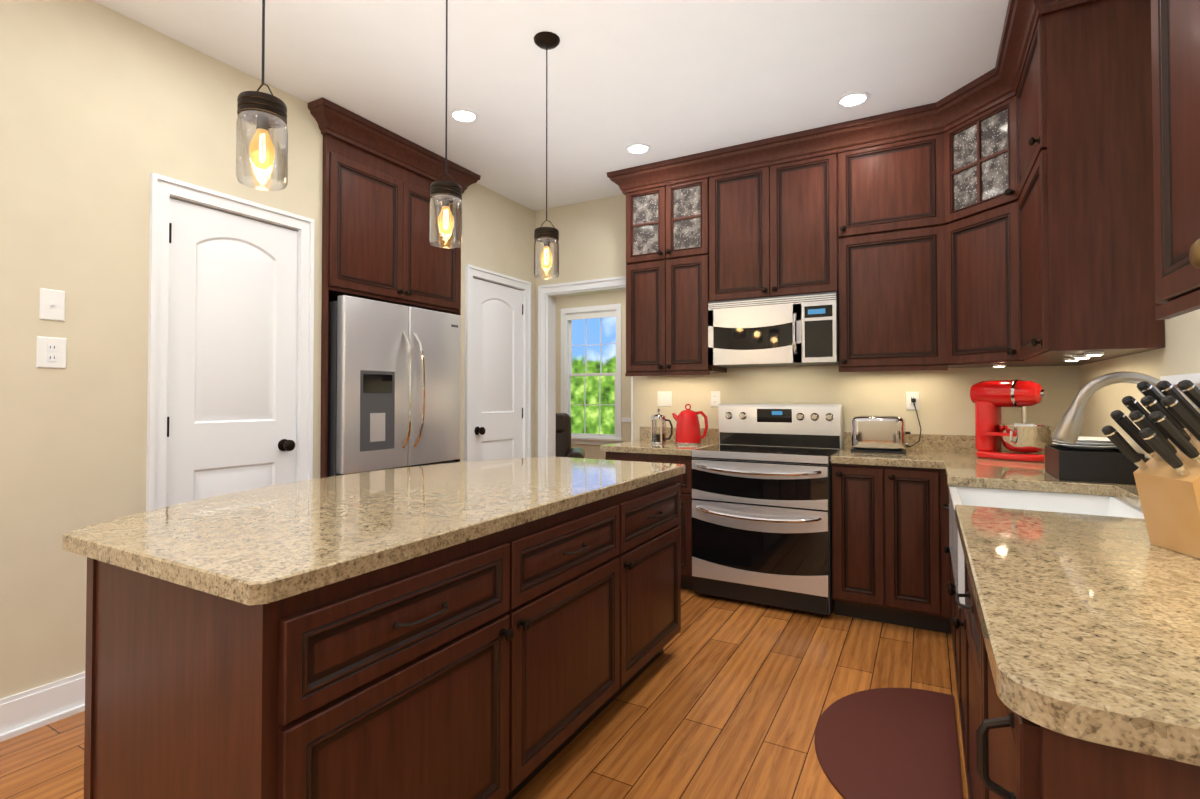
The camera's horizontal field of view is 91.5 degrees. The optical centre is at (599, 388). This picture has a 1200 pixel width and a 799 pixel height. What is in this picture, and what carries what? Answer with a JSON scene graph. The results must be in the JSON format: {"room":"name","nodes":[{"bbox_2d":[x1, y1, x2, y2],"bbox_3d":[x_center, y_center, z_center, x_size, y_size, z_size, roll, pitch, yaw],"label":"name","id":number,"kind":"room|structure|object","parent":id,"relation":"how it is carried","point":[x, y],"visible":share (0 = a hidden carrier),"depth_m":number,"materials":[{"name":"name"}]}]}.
{"room":"kitchen","nodes":[
{"label":"kitchen","id":0,"kind":"room"},
{"bbox_2d":[0,0,534,698],"bbox_3d":[-2.225,-0.154,2.206,0.120,2.860,6.600,0,-1,29],"label":"wall","id":1,"kind":"structure","parent":0,"point":[104,112],"depth_m":2.48,"materials":[{"name":"paint"}]},
{"bbox_2d":[0,672,84,741],"bbox_3d":[-2.862,1.185,0.889,0.032,0.142,3.715,0,-1,29],"label":"baseboard","id":2,"kind":"structure","parent":1,"relation":"attached to","point":[33,709],"depth_m":2.22,"materials":[{"name":"white wood"}]},
{"bbox_2d":[36,336,66,368],"bbox_3d":[-2.119,-0.138,2.263,0.008,0.120,0.088,0,-1,29],"label":"outlet","id":3,"kind":"object","parent":1,"relation":"attached to","point":[50,352],"visible":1,"depth_m":2.26,"materials":[{"name":"white plastic"}]},
{"bbox_2d":[39,288,64,321],"bbox_3d":[-2.117,-0.323,2.264,0.014,0.120,0.075,0,-1,29],"label":"light switch","id":4,"kind":"object","parent":1,"relation":"attached to","point":[51,304],"visible":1,"depth_m":2.26,"materials":[{"name":"white plastic"}]},
{"bbox_2d":[146,173,314,511],"bbox_3d":[-1.788,0.177,2.880,0.070,2.220,0.770,0,-1,29],"label":"door frame","id":5,"kind":"structure","parent":1,"relation":"attached to","point":[164,190],"depth_m":2.62,"materials":[{"name":"white wood"}]},
{"bbox_2d":[166,198,297,506],"bbox_3d":[-1.772,0.214,2.868,0.100,2.132,0.622,0,-1,29],"label":"pantry door","id":6,"kind":"structure","parent":1,"relation":"in","point":[232,363],"depth_m":2.85,"materials":[{"name":"white wood"}]},
{"bbox_2d":[464,264,530,461],"bbox_3d":[-0.807,0.204,4.634,0.070,2.220,0.790,0,-1,29],"label":"door frame","id":7,"kind":"structure","parent":1,"relation":"attached to","point":[471,271],"depth_m":4.52,"materials":[{"name":"white wood"}]},
{"bbox_2d":[473,278,522,460],"bbox_3d":[-0.790,0.242,4.626,0.100,2.132,0.642,0,-1,29],"label":"closet door","id":8,"kind":"structure","parent":1,"relation":"in","point":[497,371],"depth_m":4.63,"materials":[{"name":"white wood"}]},
{"bbox_2d":[0,588,967,798],"bbox_3d":[-0.907,1.335,3.395,6.800,0.080,10.200,0,-1,29],"label":"floor","id":9,"kind":"structure","parent":0,"point":[722,698],"depth_m":2.29,"materials":[{"name":"brown wood"}]},
{"bbox_2d":[84,472,684,798],"bbox_3d":[-0.403,0.838,2.110,0.768,0.874,2.045,0,-1,29],"label":"kitchen island","id":10,"kind":"object","parent":9,"relation":"on","point":[499,629],"depth_m":1.36,"materials":[{"name":"brown wood"}]},
{"bbox_2d":[63,456,684,607],"bbox_3d":[-0.582,0.381,2.217,1.130,0.040,2.105,0,-1,29],"label":"island countertop","id":11,"kind":"structure","parent":10,"relation":"on","point":[246,547],"depth_m":1.56,"materials":[{"name":"beige stone"}]},
{"bbox_2d":[319,125,466,477],"bbox_3d":[-1.539,-0.070,3.885,0.639,2.745,1.086,0,-1,29],"label":"tall cabinet","id":12,"kind":"object","parent":9,"relation":"on","point":[377,180],"depth_m":3.58,"materials":[{"name":"brown wood"}]},
{"bbox_2d":[327,295,460,476],"bbox_3d":[-1.514,0.392,3.863,0.858,1.820,0.950,0,-1,29],"label":"refrigerator","id":13,"kind":"object","parent":9,"relation":"on","point":[394,375],"visible":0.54,"depth_m":3.57,"materials":[{"name":"grey metal"}]},
{"bbox_2d":[556,413,584,457],"bbox_3d":[-0.664,0.827,6.983,0.960,1.046,0.957,0,-1,-1],"label":"recliner","id":14,"kind":"object","parent":9,"relation":"on","point":[563,436],"visible":0.21,"depth_m":7.20,"materials":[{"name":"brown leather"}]},
{"bbox_2d":[605,451,693,542],"bbox_3d":[0.459,0.868,4.110,0.635,0.874,0.628,0,-1,29],"label":"base cabinet","id":15,"kind":"object","parent":9,"relation":"on","point":[685,479],"depth_m":3.72,"materials":[{"name":"brown wood"}]},
{"bbox_2d":[600,439,718,454],"bbox_3d":[0.446,0.410,4.113,0.655,0.040,0.648,0,-1,29],"label":"countertop","id":16,"kind":"structure","parent":15,"relation":"on","point":[642,446],"depth_m":3.90,"materials":[{"name":"beige stone"}]},
{"bbox_2d":[651,408,672,443],"bbox_3d":[0.440,0.266,4.148,0.163,0.249,0.110,0,-1,29],"label":"press","id":17,"kind":"object","parent":16,"relation":"on","point":[658,438],"visible":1,"depth_m":4.12,"materials":[{"name":"clear glass"}]},
{"bbox_2d":[672,404,707,444],"bbox_3d":[0.626,0.248,4.079,0.266,0.283,0.179,0,-1,29],"label":"kettle","id":18,"kind":"object","parent":16,"relation":"on","point":[688,431],"visible":1,"depth_m":4.02,"materials":[{"name":"red metal"}]},
{"bbox_2d":[692,403,842,614],"bbox_3d":[1.061,0.699,3.697,0.800,1.200,0.711,0,-1,29],"label":"range","id":19,"kind":"object","parent":9,"relation":"on","point":[762,503],"visible":0.98,"depth_m":3.48,"materials":[{"name":"grey metal"}]},
{"bbox_2d":[814,688,962,798],"bbox_3d":[1.017,1.266,2.093,0.460,0.015,1.000,0,-1,29],"label":"kitchen mat","id":20,"kind":"object","parent":9,"relation":"on","point":[889,743],"visible":0.96,"depth_m":2.06,"materials":[{"name":"red"}]},
{"bbox_2d":[960,715,971,798],"bbox_3d":[1.208,0.825,1.295,0.648,0.874,0.623,0,-1,29],"label":"base cabinet","id":21,"kind":"object","parent":9,"relation":"on","point":[966,724],"depth_m":1.67,"materials":[{"name":"brown wood"}]},
{"bbox_2d":[972,719,1199,798],"bbox_3d":[0.910,0.816,0.762,0.648,0.874,0.598,0,-1,29],"label":"base cabinet","id":22,"kind":"object","parent":9,"relation":"on","point":[1008,762],"depth_m":0.65,"materials":[{"name":"brown wood"}]},
{"bbox_2d":[681,447,1199,770],"bbox_3d":[1.322,0.379,2.086,1.213,0.040,3.332,0,-1,29],"label":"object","id":23,"kind":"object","parent":22,"relation":"on","point":[1081,628],"depth_m":1.14,"materials":[{"name":"beige stone"}]},
{"bbox_2d":[850,398,921,453],"bbox_3d":[1.747,0.221,3.571,0.378,0.320,0.315,0,-1,29],"label":"toaster","id":24,"kind":"object","parent":23,"relation":"on","point":[880,434],"visible":1,"depth_m":3.46,"materials":[{"name":"silver metal"}]},
{"bbox_2d":[970,379,1051,461],"bbox_3d":[2.182,0.163,3.114,0.354,0.422,0.325,0,-1,29],"label":"stand mixer","id":25,"kind":"object","parent":23,"relation":"on","point":[1024,441],"visible":0.96,"depth_m":3.07,"materials":[{"name":"red metal"}]},
{"bbox_2d":[949,486,1143,607],"bbox_3d":[1.510,0.529,1.977,0.545,0.257,0.820,0,-1,29],"label":"farmhouse sink","id":26,"kind":"object","parent":23,"relation":"in","point":[1103,505],"visible":0.1,"depth_m":2.25,"materials":[{"name":"white ceramic"}]},
{"bbox_2d":[1045,436,1144,483],"bbox_3d":[1.999,0.283,2.384,0.255,0.159,0.320,0,-1,29],"label":"dish rack","id":27,"kind":"object","parent":23,"relation":"on","point":[1096,459],"visible":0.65,"depth_m":2.28,"materials":[{"name":"black plastic"}]},
{"bbox_2d":[1053,372,1164,444],"bbox_3d":[1.660,0.150,1.862,0.342,0.409,0.124,0,-1,29],"label":"faucet","id":28,"kind":"object","parent":23,"relation":"on","point":[1067,429],"visible":0.48,"depth_m":1.92,"materials":[{"name":"silver metal"}]},
{"bbox_2d":[1102,380,1199,558],"bbox_3d":[1.277,0.164,1.226,0.326,0.363,0.150,0,-1,7],"label":"knife block","id":29,"kind":"object","parent":23,"relation":"on","point":[1166,437],"visible":1,"depth_m":1.23,"materials":[{"name":"brown wood"}]},
{"bbox_2d":[92,0,1008,210],"bbox_3d":[-0.907,-1.585,3.440,6.800,0.040,10.200,0,-1,29],"label":"ceiling","id":30,"kind":"structure","parent":0,"point":[666,79],"depth_m":2.85,"materials":[{"name":"paint"}]},
{"bbox_2d":[236,0,287,190],"bbox_3d":[-0.857,-1.056,1.491,0.120,1.075,0.120,0,-1,29],"label":"pendant light","id":31,"kind":"object","parent":30,"relation":"hanging from","point":[263,112],"visible":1,"depth_m":1.47,"materials":[{"name":"clear glass"}]},
{"bbox_2d":[429,0,461,248],"bbox_3d":[-0.547,-1.047,2.086,0.120,1.075,0.120,0,-1,29],"label":"pendant light","id":32,"kind":"object","parent":30,"relation":"hanging from","point":[446,194],"visible":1,"depth_m":2.06,"materials":[{"name":"clear glass"}]},
{"bbox_2d":[449,108,478,122],"bbox_3d":[-0.781,-1.563,3.358,0.170,0.006,0.170,0,-1,29],"label":"recessed light","id":33,"kind":"object","parent":30,"relation":"in","point":[461,115],"visible":1,"depth_m":3.35,"materials":[{"name":"white"}]},
{"bbox_2d":[534,31,559,278],"bbox_3d":[-0.240,-1.039,2.636,0.120,1.075,0.120,0,-1,29],"label":"pendant light","id":34,"kind":"object","parent":30,"relation":"hanging from","point":[546,41],"visible":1,"depth_m":2.61,"materials":[{"name":"clear glass"}]},
{"bbox_2d":[625,143,650,154],"bbox_3d":[0.247,-1.556,3.803,0.170,0.006,0.170,0,-1,29],"label":"recessed light","id":35,"kind":"object","parent":30,"relation":"in","point":[637,148],"visible":1,"depth_m":3.79,"materials":[{"name":"white"}]},
{"bbox_2d":[836,91,869,107],"bbox_3d":[1.373,-1.565,3.174,0.170,0.006,0.170,0,-1,29],"label":"recessed light","id":36,"kind":"object","parent":30,"relation":"in","point":[852,99],"visible":1,"depth_m":3.17,"materials":[{"name":"white"}]},
{"bbox_2d":[556,291,630,459],"bbox_3d":[0.415,-0.060,8.245,4.040,2.860,0.120,0,-1,29],"label":"wall","id":37,"kind":"structure","parent":0,"point":[597,299],"depth_m":8.42,"materials":[{"name":"paint"}]},
{"bbox_2d":[561,304,622,444],"bbox_3d":[-0.121,-0.189,8.518,1.050,2.005,0.170,0,-1,29],"label":"window","id":38,"kind":"structure","parent":37,"relation":"in","point":[568,315],"depth_m":8.51,"materials":[{"name":"white"}]},
{"bbox_2d":[621,417,630,421],"bbox_3d":[0.383,0.889,8.172,3.800,0.960,0.014,0,-1,29],"label":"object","id":39,"kind":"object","parent":37,"relation":"attached to","point":[622,419],"depth_m":8.19,"materials":[{"name":"white"}]},
{"bbox_2d":[535,194,1079,456],"bbox_3d":[-0.054,-0.113,4.843,6.540,2.860,0.120,0,-1,29],"label":"wall","id":40,"kind":"structure","parent":0,"point":[592,240],"depth_m":4.02,"materials":[{"name":"paint"}]},
{"bbox_2d":[538,276,632,456],"bbox_3d":[-0.074,0.217,4.843,0.960,2.200,0.162,0,-1,29],"label":"door frame","id":41,"kind":"structure","parent":40,"relation":"attached to","point":[547,294],"depth_m":5.00,"materials":[{"name":"white wood"}]},
{"bbox_2d":[658,391,671,406],"bbox_3d":[0.490,0.081,4.459,0.115,0.115,0.014,0,-1,29],"label":"light switch","id":42,"kind":"object","parent":40,"relation":"attached to","point":[664,398],"visible":1,"depth_m":4.46,"materials":[{"name":"white plastic"}]},
{"bbox_2d":[623,172,710,375],"bbox_3d":[0.546,-0.762,4.236,0.621,1.350,0.368,0,-1,29],"label":"upper cabinet","id":43,"kind":"object","parent":40,"relation":"attached to","point":[668,222],"depth_m":4.06,"materials":[{"name":"brown wood"}]},
{"bbox_2d":[711,391,719,406],"bbox_3d":[0.840,0.078,4.266,0.072,0.115,0.008,0,-1,29],"label":"outlet","id":44,"kind":"object","parent":40,"relation":"attached to","point":[715,398],"visible":1,"depth_m":4.26,"materials":[{"name":"white plastic"}]},
{"bbox_2d":[711,144,838,372],"bbox_3d":[1.171,-0.767,3.887,0.810,1.350,0.368,0,-1,29],"label":"upper cabinet","id":45,"kind":"object","parent":40,"relation":"attached to","point":[775,223],"depth_m":3.71,"materials":[{"name":"brown wood"}]},
{"bbox_2d":[708,292,838,367],"bbox_3d":[1.148,-0.363,3.829,0.790,0.420,0.476,0,-1,29],"label":"microwave","id":46,"kind":"object","parent":45,"relation":"attached to","point":[791,330],"visible":0.98,"depth_m":3.66,"materials":[{"name":"grey metal"}]},
{"bbox_2d":[640,427,1058,452],"bbox_3d":[1.476,0.337,3.898,2.666,0.099,0.020,0,-1,29],"label":"backsplash","id":47,"kind":"structure","parent":40,"relation":"attached to","point":[927,442],"depth_m":3.60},
{"bbox_2d":[839,128,947,371],"bbox_3d":[1.769,-0.773,3.553,0.561,1.350,0.368,0,-1,29],"label":"upper cabinet","id":48,"kind":"object","parent":40,"relation":"attached to","point":[891,187],"depth_m":3.39,"materials":[{"name":"brown wood"}]},
{"bbox_2d":[906,392,918,409],"bbox_3d":[1.949,0.079,3.647,0.072,0.115,0.008,0,-1,29],"label":"outlet","id":49,"kind":"object","parent":40,"relation":"attached to","point":[909,403],"visible":1,"depth_m":3.65,"materials":[{"name":"white plastic"}]},
{"bbox_2d":[943,196,1014,367],"bbox_3d":[1.989,-0.523,3.054,0.316,0.773,0.316,0,-1,29],"label":"upper cabinet","id":50,"kind":"object","parent":40,"relation":"attached to","point":[1001,214],"depth_m":3.06,"materials":[{"name":"brown wood"}]},
{"bbox_2d":[939,64,1018,207],"bbox_3d":[1.989,-1.245,3.065,0.316,0.648,0.316,0,-1,29],"label":"upper cabinet","id":51,"kind":"object","parent":40,"relation":"attached to","point":[977,120],"depth_m":3.04,"materials":[{"name":"brown wood"}]},
{"bbox_2d":[1079,303,1199,456],"bbox_3d":[1.111,-0.183,0.344,0.120,2.860,6.600,0,-1,29],"label":"wall","id":52,"kind":"structure","parent":0,"point":[1179,354],"depth_m":2.35,"materials":[{"name":"paint"}]},
{"bbox_2d":[1011,0,1164,366],"bbox_3d":[2.025,-0.789,2.475,0.348,1.350,0.677,0,-1,29],"label":"upper cabinet","id":53,"kind":"object","parent":52,"relation":"attached to","point":[1081,93],"depth_m":2.20,"materials":[{"name":"brown wood"}]},
{"bbox_2d":[1151,0,1199,319],"bbox_3d":[1.022,-0.873,0.771,0.437,1.463,0.960,0,-1,29],"label":"upper cabinet","id":54,"kind":"object","parent":52,"relation":"attached to","point":[1175,39],"visible":1,"depth_m":1.06,"materials":[{"name":"brown wood"}]},
{"bbox_2d":[1160,373,1199,407],"bbox_3d":[1.628,-0.569,1.364,0.205,1.245,1.105,0,-1,29],"label":"window","id":55,"kind":"structure","parent":52,"relation":"in","point":[1175,380],"depth_m":1.74,"materials":[{"name":"white"}]},
{"label":"outside","id":56,"kind":"structure","parent":0,"visible":0},
{"bbox_2d":[571,317,615,433],"bbox_3d":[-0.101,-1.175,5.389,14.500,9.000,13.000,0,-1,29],"label":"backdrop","id":57,"kind":"structure","parent":56,"point":[591,390],"depth_m":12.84,"materials":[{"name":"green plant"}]}
]}

